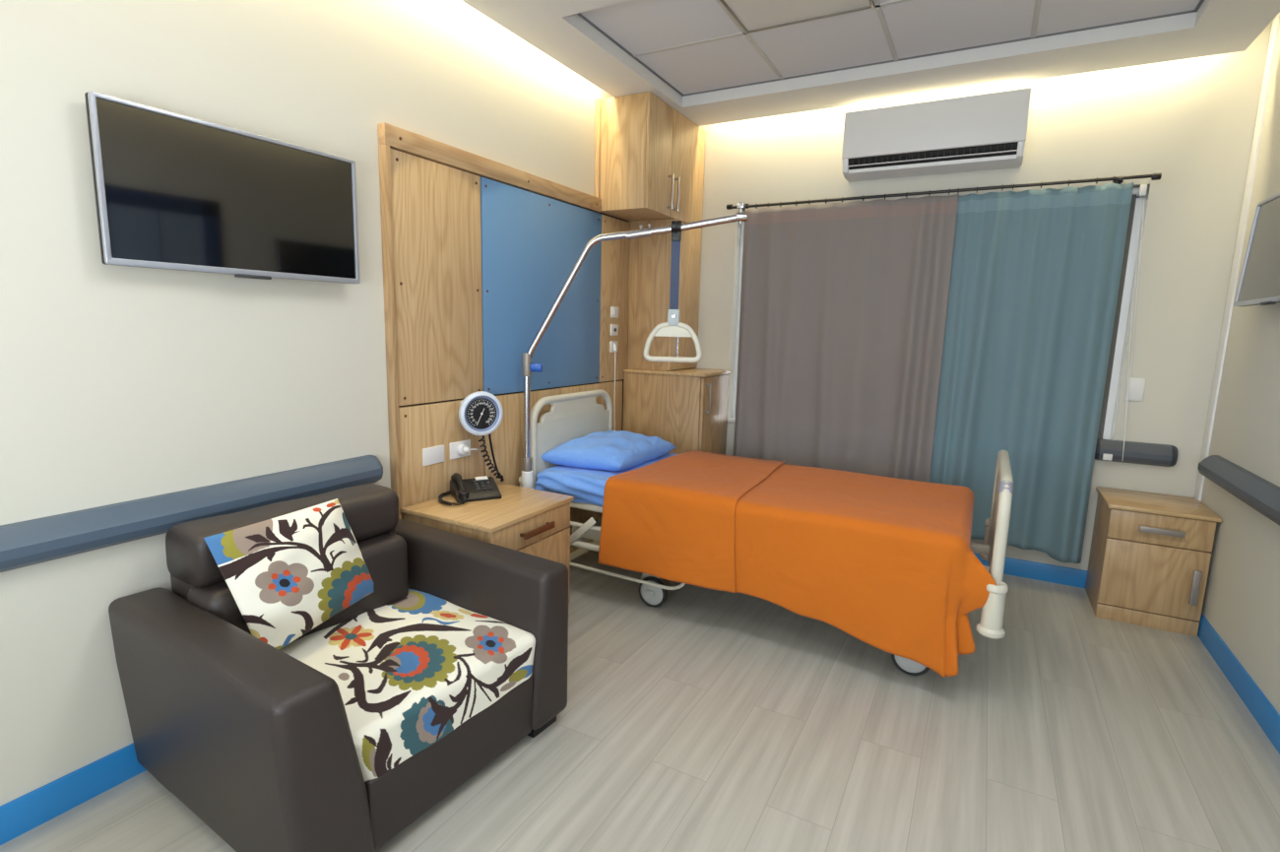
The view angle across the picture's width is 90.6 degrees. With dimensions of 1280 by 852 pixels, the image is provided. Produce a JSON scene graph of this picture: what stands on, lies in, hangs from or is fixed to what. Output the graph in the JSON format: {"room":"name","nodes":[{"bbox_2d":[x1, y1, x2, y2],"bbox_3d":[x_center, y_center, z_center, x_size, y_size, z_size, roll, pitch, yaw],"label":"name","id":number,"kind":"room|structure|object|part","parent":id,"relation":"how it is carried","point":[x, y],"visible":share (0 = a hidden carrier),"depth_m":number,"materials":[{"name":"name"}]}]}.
{"room":"hospital room","nodes":[
{"label":"hospital room","id":0,"kind":"room"},
{"bbox_2d":[0,0,613,805],"bbox_3d":[-1.203,-0.481,2.366,0.120,2.920,5.560,6,10,28],"label":"wall","id":1,"kind":"structure","parent":0,"point":[118,383],"depth_m":1.89,"materials":[{"name":"white paint"}]},
{"bbox_2d":[0,742,146,844],"bbox_3d":[-1.314,0.953,2.310,0.013,0.100,4.800,6,10,28],"label":"baseboard","id":2,"kind":"structure","parent":1,"relation":"attached to","point":[47,801],"depth_m":1.77,"materials":[{"name":"blue plastic"}]},
{"bbox_2d":[0,454,383,572],"bbox_3d":[-1.714,0.342,1.381,0.068,0.112,2.755,6,10,28],"label":"rail","id":3,"kind":"object","parent":1,"relation":"attached to","point":[32,542],"visible":1,"depth_m":1.87,"materials":[{"name":"blue plastic"}]},
{"bbox_2d":[84,91,360,283],"bbox_3d":[-1.250,-0.690,1.997,0.078,0.442,0.763,7,11,30],"label":"television","id":4,"kind":"object","parent":1,"relation":"attached to","point":[173,191],"visible":1,"depth_m":1.90,"materials":[{"name":"black glass"}]},
{"bbox_2d":[377,122,630,553],"bbox_3d":[-0.559,-0.234,3.442,0.042,2.130,1.934,6,10,28],"label":"panelling","id":5,"kind":"object","parent":1,"relation":"attached to","point":[478,251],"visible":0.77,"depth_m":2.99,"materials":[{"name":"brown wood"}]},
{"bbox_3d":[-1.019,-0.077,2.619,0.041,2.052,0.024,6,10,28],"label":"trim","id":6,"kind":"part","parent":5,"relation":"part of","materials":[{"name":"brown wood"}]},
{"bbox_2d":[422,445,445,465],"bbox_3d":[-0.919,0.130,2.819,0.010,0.078,0.122,6,10,28],"label":"wall plate","id":7,"kind":"object","parent":5,"relation":"attached to","point":[435,454],"visible":1,"depth_m":2.81,"materials":[{"name":"white plastic"}]},
{"bbox_3d":[-0.881,-0.617,2.778,0.029,1.016,0.509,6,10,28],"label":"panel","id":8,"kind":"part","parent":5,"relation":"part of","materials":[{"name":"brown wood"}]},
{"bbox_3d":[-0.907,0.398,2.936,0.029,1.022,0.507,6,10,28],"label":"panel","id":9,"kind":"part","parent":5,"relation":"part of","materials":[{"name":"brown wood"}]},
{"bbox_2d":[448,439,470,459],"bbox_3d":[-0.840,0.109,2.961,0.010,0.078,0.130,6,10,28],"label":"socket","id":10,"kind":"object","parent":5,"relation":"attached to","point":[454,454],"visible":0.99,"depth_m":2.94,"materials":[{"name":"white plastic"}]},
{"bbox_2d":[457,443,478,454],"bbox_3d":[-0.795,0.105,2.980,0.050,0.052,0.124,6,10,28],"label":"plug","id":11,"kind":"object","parent":10,"relation":"attached to","point":[463,449],"visible":1,"depth_m":2.94,"materials":[{"name":"white plastic"}]},
{"bbox_2d":[458,390,504,481],"bbox_3d":[-0.745,0.064,3.000,0.252,0.468,0.122,-5,11,-37],"label":"pressure gauge","id":12,"kind":"object","parent":5,"relation":"attached to","point":[480,413],"visible":1,"depth_m":2.94,"materials":[{"name":"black plastic"}]},
{"bbox_3d":[-0.621,-1.225,3.127,0.041,0.078,1.574,6,10,28],"label":"trim","id":13,"kind":"part","parent":5,"relation":"part of","materials":[{"name":"brown wood"}]},
{"bbox_3d":[-0.629,0.326,3.439,0.029,1.022,0.626,6,10,28],"label":"panel","id":14,"kind":"part","parent":5,"relation":"part of","materials":[{"name":"brown wood"}]},
{"bbox_3d":[-0.506,-0.714,3.459,0.029,1.016,1.042,6,10,28],"label":"blue panel","id":15,"kind":"part","parent":5,"relation":"part of","materials":[{"name":"laminate"}]},
{"bbox_3d":[-0.309,0.243,4.020,0.029,1.022,0.699,6,10,28],"label":"panel","id":16,"kind":"part","parent":5,"relation":"part of","materials":[{"name":"brown wood"}]},
{"bbox_2d":[609,341,617,352],"bbox_3d":[-0.167,-0.510,4.086,0.014,0.070,0.085,6,10,28],"label":"socket","id":17,"kind":"object","parent":5,"relation":"attached to","point":[611,348],"visible":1,"depth_m":4.07,"materials":[{"name":"white plastic"}]},
{"bbox_2d":[614,343,616,430],"bbox_3d":[-0.166,-0.173,4.134,0.030,0.716,0.018,6,10,28],"label":"string","id":18,"kind":"object","parent":17,"relation":"hanging from","point":[614,344],"visible":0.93,"depth_m":4.11,"materials":[{"name":"white plastic"}]},
{"bbox_2d":[610,323,618,335],"bbox_3d":[-0.163,-0.617,4.069,0.016,0.070,0.085,6,10,28],"label":"switch","id":19,"kind":"object","parent":5,"relation":"attached to","point":[613,327],"visible":1,"depth_m":4.06,"materials":[{"name":"white plastic"}]},
{"bbox_2d":[610,306,618,318],"bbox_3d":[-0.162,-0.728,4.052,0.014,0.070,0.085,6,10,28],"label":"light switch","id":20,"kind":"object","parent":5,"relation":"attached to","point":[613,309],"visible":1,"depth_m":4.04,"materials":[{"name":"white plastic"}]},
{"bbox_3d":[-0.172,-0.801,4.064,0.029,1.016,0.338,6,10,28],"label":"panel","id":21,"kind":"part","parent":5,"relation":"part of","materials":[{"name":"brown wood"}]},
{"bbox_2d":[594,91,705,228],"bbox_3d":[0.099,-1.633,4.020,0.387,0.630,0.822,6,10,28],"label":"upper cabinet","id":22,"kind":"object","parent":1,"relation":"attached to","point":[650,157],"visible":0.94,"depth_m":3.73,"materials":[{"name":"brown wood"}]},
{"bbox_3d":[0.114,-1.588,3.742,0.019,0.628,0.301,6,10,28],"label":"door","id":23,"kind":"part","parent":22,"relation":"part of","materials":[{"name":"brown wood"}]},
{"bbox_3d":[0.186,-1.424,3.853,0.037,0.205,0.013,6,10,28],"label":"handle","id":24,"kind":"part","parent":22,"relation":"part of","materials":[{"name":"silver metal"}]},
{"bbox_3d":[0.226,-1.434,3.925,0.037,0.205,0.013,6,10,28],"label":"handle","id":25,"kind":"part","parent":22,"relation":"part of","materials":[{"name":"silver metal"}]},
{"bbox_3d":[0.307,-1.638,4.091,0.019,0.628,0.495,6,10,28],"label":"door","id":26,"kind":"part","parent":22,"relation":"part of","materials":[{"name":"brown wood"}]},
{"bbox_2d":[0,540,1279,851],"bbox_3d":[0.207,1.156,1.833,3.407,0.080,5.620,6,10,28],"label":"floor","id":27,"kind":"structure","parent":0,"point":[703,719],"depth_m":2.10,"materials":[{"name":"beige laminate"}]},
{"bbox_2d":[108,483,568,851],"bbox_3d":[-0.872,0.665,1.995,0.905,0.788,0.996,7,11,32],"label":"armchair","id":28,"kind":"object","parent":27,"relation":"on","point":[338,737],"visible":0.92,"depth_m":1.75,"materials":[{"name":"brown leather"}]},
{"bbox_3d":[-1.082,0.789,1.685,0.905,0.538,0.224,7,11,32],"label":"armrest","id":29,"kind":"part","parent":28,"relation":"part of","materials":[{"name":"brown leather"}]},
{"bbox_3d":[-1.168,0.681,2.174,0.180,0.595,0.670,7,11,32],"label":"frame","id":30,"kind":"part","parent":28,"relation":"part of","materials":[{"name":"brown leather"}]},
{"bbox_2d":[203,498,375,649],"bbox_3d":[-1.025,0.442,1.942,0.149,0.366,0.504,6,10,28],"label":"throw cushion","id":31,"kind":"object","parent":28,"relation":"on","point":[287,575],"visible":0.99,"depth_m":1.86,"materials":[{"name":"fabric"}]},
{"bbox_2d":[187,531,408,643],"bbox_3d":[-1.076,0.549,2.072,0.175,0.262,0.660,7,11,32],"label":"cushion","id":32,"kind":"object","parent":28,"relation":"on","point":[384,554],"depth_m":2.15,"materials":[{"name":"brown leather"}]},
{"bbox_2d":[279,587,535,780],"bbox_3d":[-0.803,0.737,1.986,0.706,0.163,0.700,7,11,32],"label":"seat cushion","id":33,"kind":"object","parent":28,"relation":"on","point":[412,669],"depth_m":1.88,"materials":[{"name":"fabric"}]},
{"bbox_3d":[-0.794,0.914,2.007,0.675,0.205,0.600,7,11,32],"label":"seat","id":34,"kind":"part","parent":28,"relation":"part of","materials":[{"name":"multicoloured fabric"}]},
{"bbox_3d":[-0.661,0.695,2.350,0.890,0.538,0.183,7,11,32],"label":"armrest","id":35,"kind":"part","parent":28,"relation":"part of","materials":[{"name":"brown leather"}]},
{"bbox_2d":[400,482,574,609],"bbox_3d":[-0.654,0.633,2.840,0.521,0.600,0.561,6,10,28],"label":"nightstand","id":36,"kind":"object","parent":27,"relation":"on","point":[534,522],"visible":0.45,"depth_m":2.70,"materials":[{"name":"brown wood"}]},
{"bbox_2d":[438,472,501,505],"bbox_3d":[-0.771,0.275,2.843,0.270,0.100,0.240,-3,10,-27],"label":"telephone","id":37,"kind":"object","parent":36,"relation":"on","point":[464,490],"visible":1,"depth_m":2.85,"materials":[{"name":"black plastic"}]},
{"bbox_3d":[-0.841,0.312,2.788,0.098,0.035,0.201,-6,12,-41],"label":"coiled cord","id":38,"kind":"part","parent":37,"relation":"part of","materials":[{"name":"black plastic"}]},
{"bbox_3d":[-0.460,0.439,2.705,0.019,0.118,0.533,6,10,28],"label":"drawer","id":39,"kind":"part","parent":36,"relation":"part of","materials":[{"name":"brown wood"}]},
{"bbox_3d":[-0.436,0.441,2.692,0.037,0.028,0.200,6,10,28],"label":"handle","id":40,"kind":"part","parent":36,"relation":"part of","materials":[{"name":"brown wood"}]},
{"bbox_3d":[-0.466,0.688,2.744,0.019,0.374,0.533,6,10,28],"label":"door","id":41,"kind":"part","parent":36,"relation":"part of","materials":[{"name":"brown wood"}]},
{"bbox_2d":[622,368,732,454],"bbox_3d":[0.261,0.161,4.379,0.614,1.100,0.492,6,10,28],"label":"base cabinet","id":42,"kind":"object","parent":27,"relation":"on","point":[686,408],"visible":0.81,"depth_m":4.13,"materials":[{"name":"brown wood"}]},
{"bbox_2d":[623,368,732,377],"bbox_3d":[0.265,-0.373,4.300,0.592,0.021,0.492,6,10,28],"label":"countertop","id":43,"kind":"structure","parent":42,"relation":"on","point":[699,372],"depth_m":4.14,"materials":[{"name":"brown wood"}]},
{"bbox_3d":[0.435,-0.173,4.021,0.037,0.200,0.013,6,10,28],"label":"handle","id":44,"kind":"part","parent":42,"relation":"part of","materials":[{"name":"silver metal"}]},
{"bbox_3d":[0.488,0.160,4.247,0.020,0.994,0.450,6,10,28],"label":"door","id":45,"kind":"part","parent":42,"relation":"part of","materials":[{"name":"brown wood"}]},
{"bbox_2d":[518,388,1013,675],"bbox_3d":[0.567,0.402,3.207,2.254,1.000,0.992,6,10,28],"label":"hospital bed","id":46,"kind":"object","parent":27,"relation":"on","point":[571,416],"visible":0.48,"depth_m":3.15,"materials":[{"name":"beige plastic"}]},
{"bbox_3d":[-0.378,0.052,3.641,0.026,0.472,0.785,6,10,28],"label":"headboard","id":47,"kind":"part","parent":46,"relation":"part of","materials":[{"name":"white plastic"}]},
{"bbox_3d":[-0.301,0.533,3.192,0.198,0.184,0.032,6,10,28],"label":"link arm","id":48,"kind":"part","parent":46,"relation":"part of","materials":[{"name":"white metal"}]},
{"bbox_3d":[-0.049,0.580,3.064,1.050,0.128,0.033,6,10,28],"label":"rail","id":49,"kind":"part","parent":46,"relation":"part of","materials":[{"name":"white metal"}]},
{"bbox_2d":[541,451,677,501],"bbox_3d":[0.508,0.330,3.230,1.932,0.138,0.863,6,10,28],"label":"mattress","id":50,"kind":"object","parent":46,"relation":"on","point":[604,474],"visible":0.13,"depth_m":3.30,"materials":[{"name":"blue fabric"}]},
{"bbox_2d":[533,469,607,506],"bbox_3d":[-0.275,0.324,3.165,0.620,0.145,0.051,6,10,28],"label":"sheet","id":51,"kind":"object","parent":50,"relation":"on","point":[586,488],"visible":0.62,"depth_m":3.19,"materials":[{"name":"blue fabric"}]},
{"bbox_2d":[541,430,676,470],"bbox_3d":[-0.152,0.137,3.575,0.494,0.187,0.764,6,10,28],"label":"bed pillow","id":52,"kind":"object","parent":50,"relation":"on","point":[609,450],"visible":0.98,"depth_m":3.37,"materials":[{"name":"blue fabric"}]},
{"bbox_2d":[598,449,996,677],"bbox_3d":[0.771,0.545,3.082,1.690,0.552,0.983,6,10,28],"label":"bedspread","id":53,"kind":"object","parent":50,"relation":"on","point":[889,563],"visible":1,"depth_m":2.69,"materials":[{"name":"orange fabric"}]},
{"bbox_2d":[521,201,747,489],"bbox_3d":[-0.054,-0.344,3.136,1.090,1.466,0.091,2,9,6],"label":"pole","id":54,"kind":"object","parent":46,"relation":"attached to","point":[528,366],"depth_m":3.08,"materials":[{"name":"silver metal"}]},
{"bbox_2d":[521,470,533,489],"bbox_3d":[-0.583,0.296,3.286,0.060,0.130,0.060,6,10,28],"label":"socket","id":55,"kind":"object","parent":54,"relation":"attached to","point":[527,476],"depth_m":3.26,"materials":[{"name":"white plastic"}]},
{"bbox_3d":[-0.520,-0.294,3.189,0.058,0.044,0.044,2,9,5],"label":"clamp knob","id":56,"kind":"part","parent":54,"relation":"part of","materials":[{"name":"blue plastic"}]},
{"bbox_3d":[0.167,-0.645,3.065,0.286,0.671,0.061,1,9,0],"label":"grab handle","id":57,"kind":"part","parent":54,"relation":"part of","materials":[{"name":"white plastic"}]},
{"bbox_3d":[0.162,-0.464,3.094,0.198,0.057,0.016,3,9,7],"label":"web plate","id":58,"kind":"part","parent":54,"relation":"part of","materials":[{"name":"beige plastic"}]},
{"bbox_3d":[0.584,0.458,3.195,2.135,0.095,0.840,6,10,28],"label":"frame","id":59,"kind":"part","parent":46,"relation":"part of","materials":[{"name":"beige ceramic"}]},
{"bbox_3d":[1.516,0.409,2.682,0.026,0.516,0.845,6,10,28],"label":"footboard","id":60,"kind":"part","parent":46,"relation":"part of","materials":[{"name":"white plastic"}]},
{"bbox_2d":[1085,486,1221,636],"bbox_3d":[2.551,0.664,3.196,0.421,0.585,0.451,6,10,28],"label":"base cabinet","id":61,"kind":"object","parent":27,"relation":"on","point":[1150,554],"visible":1,"depth_m":3.05,"materials":[{"name":"brown wood"}]},
{"bbox_3d":[2.463,0.733,3.047,0.393,0.334,0.019,6,10,28],"label":"door","id":62,"kind":"part","parent":61,"relation":"part of","materials":[{"name":"brown wood"}]},
{"bbox_3d":[2.469,0.491,3.009,0.393,0.143,0.019,6,10,28],"label":"drawer","id":63,"kind":"part","parent":61,"relation":"part of","materials":[{"name":"brown wood"}]},
{"bbox_3d":[2.456,0.494,2.985,0.170,0.028,0.037,6,10,28],"label":"handle","id":64,"kind":"part","parent":61,"relation":"part of","materials":[{"name":"silver metal"}]},
{"bbox_3d":[2.584,0.751,2.951,0.028,0.170,0.037,6,10,28],"label":"handle","id":65,"kind":"part","parent":61,"relation":"part of","materials":[{"name":"silver metal"}]},
{"bbox_2d":[461,0,1279,126],"bbox_3d":[0.272,-1.677,1.381,3.367,0.280,5.560,6,10,28],"label":"ceiling","id":66,"kind":"structure","parent":0,"point":[694,56],"depth_m":2.99,"materials":[{"name":"white paint"}]},
{"bbox_2d":[719,0,874,33],"bbox_3d":[0.608,-1.775,2.574,0.568,0.012,0.580,6,10,28],"label":"recessed ceiling panel","id":67,"kind":"object","parent":66,"relation":"attached to","point":[752,16],"visible":1,"depth_m":2.74,"materials":[{"name":"white metal"}]},
{"bbox_3d":[1.008,-1.790,2.700,2.391,0.007,1.238,6,10,28],"label":"edge trim","id":68,"kind":"part","parent":66,"relation":"part of","materials":[{"name":"grey"}]},
{"bbox_2d":[693,20,1272,570],"bbox_3d":[1.533,-0.660,3.938,3.167,2.920,0.160,6,10,28],"label":"wall","id":69,"kind":"structure","parent":0,"point":[1190,121],"depth_m":3.27,"materials":[{"name":"white paint"}]},
{"bbox_2d":[627,218,702,370],"bbox_3d":[0.172,-0.873,4.311,0.387,0.957,0.436,6,10,28],"label":"wall panel","id":70,"kind":"object","parent":69,"relation":"attached to","point":[650,257],"visible":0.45,"depth_m":4.15,"materials":[{"name":"brown wood"}]},
{"bbox_3d":[0.230,-0.508,4.120,0.037,0.200,0.013,6,10,28],"label":"handle","id":71,"kind":"part","parent":70,"relation":"part of","materials":[{"name":"silver metal"}]},
{"bbox_3d":[0.302,-0.859,4.240,0.019,0.948,0.434,6,10,28],"label":"door","id":72,"kind":"part","parent":70,"relation":"part of","materials":[{"name":"brown wood"}]},
{"bbox_2d":[841,87,1030,182],"bbox_3d":[1.627,-1.603,3.541,0.919,0.346,0.205,6,10,28],"label":"air conditioner","id":73,"kind":"object","parent":69,"relation":"attached to","point":[985,131],"visible":1,"depth_m":3.45,"materials":[{"name":"white plastic"}]},
{"bbox_3d":[1.631,-1.603,3.550,0.903,0.343,0.185,6,10,28],"label":"casing","id":74,"kind":"part","parent":73,"relation":"part of","materials":[{"name":"white plastic"}]},
{"bbox_2d":[848,141,1018,169],"bbox_3d":[1.615,-1.499,3.541,0.859,0.060,0.118,6,10,28],"label":"outlet","id":75,"kind":"object","parent":73,"relation":"attached to","point":[1006,150],"depth_m":3.48,"materials":[{"name":"black plastic"}]},
{"bbox_2d":[726,172,1161,210],"bbox_3d":[1.580,-1.335,3.665,2.258,0.060,0.101,6,10,28],"label":"curtain rod","id":76,"kind":"object","parent":69,"relation":"attached to","point":[1154,176],"visible":0.94,"depth_m":3.50,"materials":[{"name":"grey metal"}]},
{"bbox_2d":[733,193,959,482],"bbox_3d":[1.190,-0.380,3.936,1.240,1.950,0.073,6,10,28],"label":"curtain","id":77,"kind":"object","parent":76,"relation":"hanging from","point":[844,306],"visible":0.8,"depth_m":3.89,"materials":[{"name":"grey fabric"}]},
{"bbox_2d":[929,182,1133,563],"bbox_3d":[2.067,-0.268,3.474,0.808,1.985,0.073,6,10,29],"label":"curtain","id":78,"kind":"object","parent":76,"relation":"hanging from","point":[1035,277],"visible":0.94,"depth_m":3.44,"materials":[{"name":"blue fabric"}]},
{"bbox_2d":[727,195,1177,466],"bbox_3d":[1.727,-0.614,3.784,2.462,1.424,0.203,6,10,28],"label":"window","id":79,"kind":"structure","parent":69,"relation":"in","point":[1131,259],"depth_m":3.36,"materials":[{"name":"white plastic"}]},
{"bbox_3d":[1.591,0.060,3.953,2.190,0.020,0.107,6,10,28],"label":"sill","id":80,"kind":"part","parent":79,"relation":"part of","materials":[{"name":"white plastic"}]},
{"bbox_2d":[1102,452,1112,460],"bbox_3d":[2.477,0.165,3.355,0.040,0.034,0.014,6,10,28],"label":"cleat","id":81,"kind":"object","parent":79,"relation":"attached to","point":[1109,457],"visible":1,"depth_m":3.35,"materials":[{"name":"white plastic"}]},
{"bbox_2d":[1097,184,1147,460],"bbox_3d":[1.625,-0.623,3.793,2.192,1.407,0.146,6,10,28],"label":"roller blind","id":82,"kind":"object","parent":79,"relation":"attached to","point":[1139,191],"visible":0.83,"depth_m":3.31,"materials":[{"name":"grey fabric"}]},
{"bbox_3d":[2.547,-0.506,3.275,0.026,1.381,0.116,-1,9,-14],"label":"chain","id":83,"kind":"part","parent":82,"relation":"part of","materials":[{"name":"white plastic"}]},
{"bbox_3d":[2.600,0.143,3.333,0.362,0.112,0.068,6,10,28],"label":"crash rail","id":84,"kind":"part","parent":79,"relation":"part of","materials":[{"name":"grey plastic"}]},
{"bbox_2d":[973,552,1087,587],"bbox_3d":[1.738,0.774,3.931,2.527,0.100,0.013,6,10,28],"label":"baseboard","id":85,"kind":"structure","parent":69,"relation":"attached to","point":[1047,572],"depth_m":3.62,"materials":[{"name":"blue plastic"}]},
{"bbox_2d":[1124,378,1145,401],"bbox_3d":[2.595,-0.191,3.320,0.074,0.120,0.011,6,10,28],"label":"wall plate","id":86,"kind":"object","parent":69,"relation":"attached to","point":[1136,385],"visible":0.99,"depth_m":3.31,"materials":[{"name":"white plastic"}]},
{"bbox_2d":[1200,26,1279,714],"bbox_3d":[1.680,-0.168,0.819,0.120,2.920,5.560,6,10,28],"label":"wall","id":87,"kind":"structure","parent":0,"point":[1242,599],"depth_m":2.70,"materials":[{"name":"white paint"}]},
{"bbox_2d":[1194,12,1279,501],"bbox_3d":[2.857,-0.484,3.092,0.013,2.900,0.076,6,10,28],"label":"trim","id":88,"kind":"structure","parent":87,"relation":"attached to","point":[1275,26],"depth_m":3.02,"materials":[{"name":"white plastic"}]},
{"bbox_2d":[1197,612,1279,754],"bbox_3d":[1.573,1.222,1.043,0.013,0.100,5.300,6,10,28],"label":"baseboard","id":89,"kind":"structure","parent":87,"relation":"attached to","point":[1256,702],"depth_m":2.48,"materials":[{"name":"blue plastic"}]},
{"bbox_2d":[1197,454,1279,525],"bbox_3d":[1.543,0.498,0.898,0.068,0.112,5.000,6,10,28],"label":"rail","id":90,"kind":"object","parent":87,"relation":"attached to","point":[1257,492],"visible":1,"depth_m":2.56,"materials":[{"name":"grey plastic"}]},
{"bbox_2d":[1233,192,1279,306],"bbox_3d":[2.426,-0.671,2.356,0.099,0.434,0.764,6,10,29],"label":"television","id":91,"kind":"object","parent":87,"relation":"attached to","point":[1259,279],"visible":1,"depth_m":2.54,"materials":[{"name":"black plastic"}]}
]}

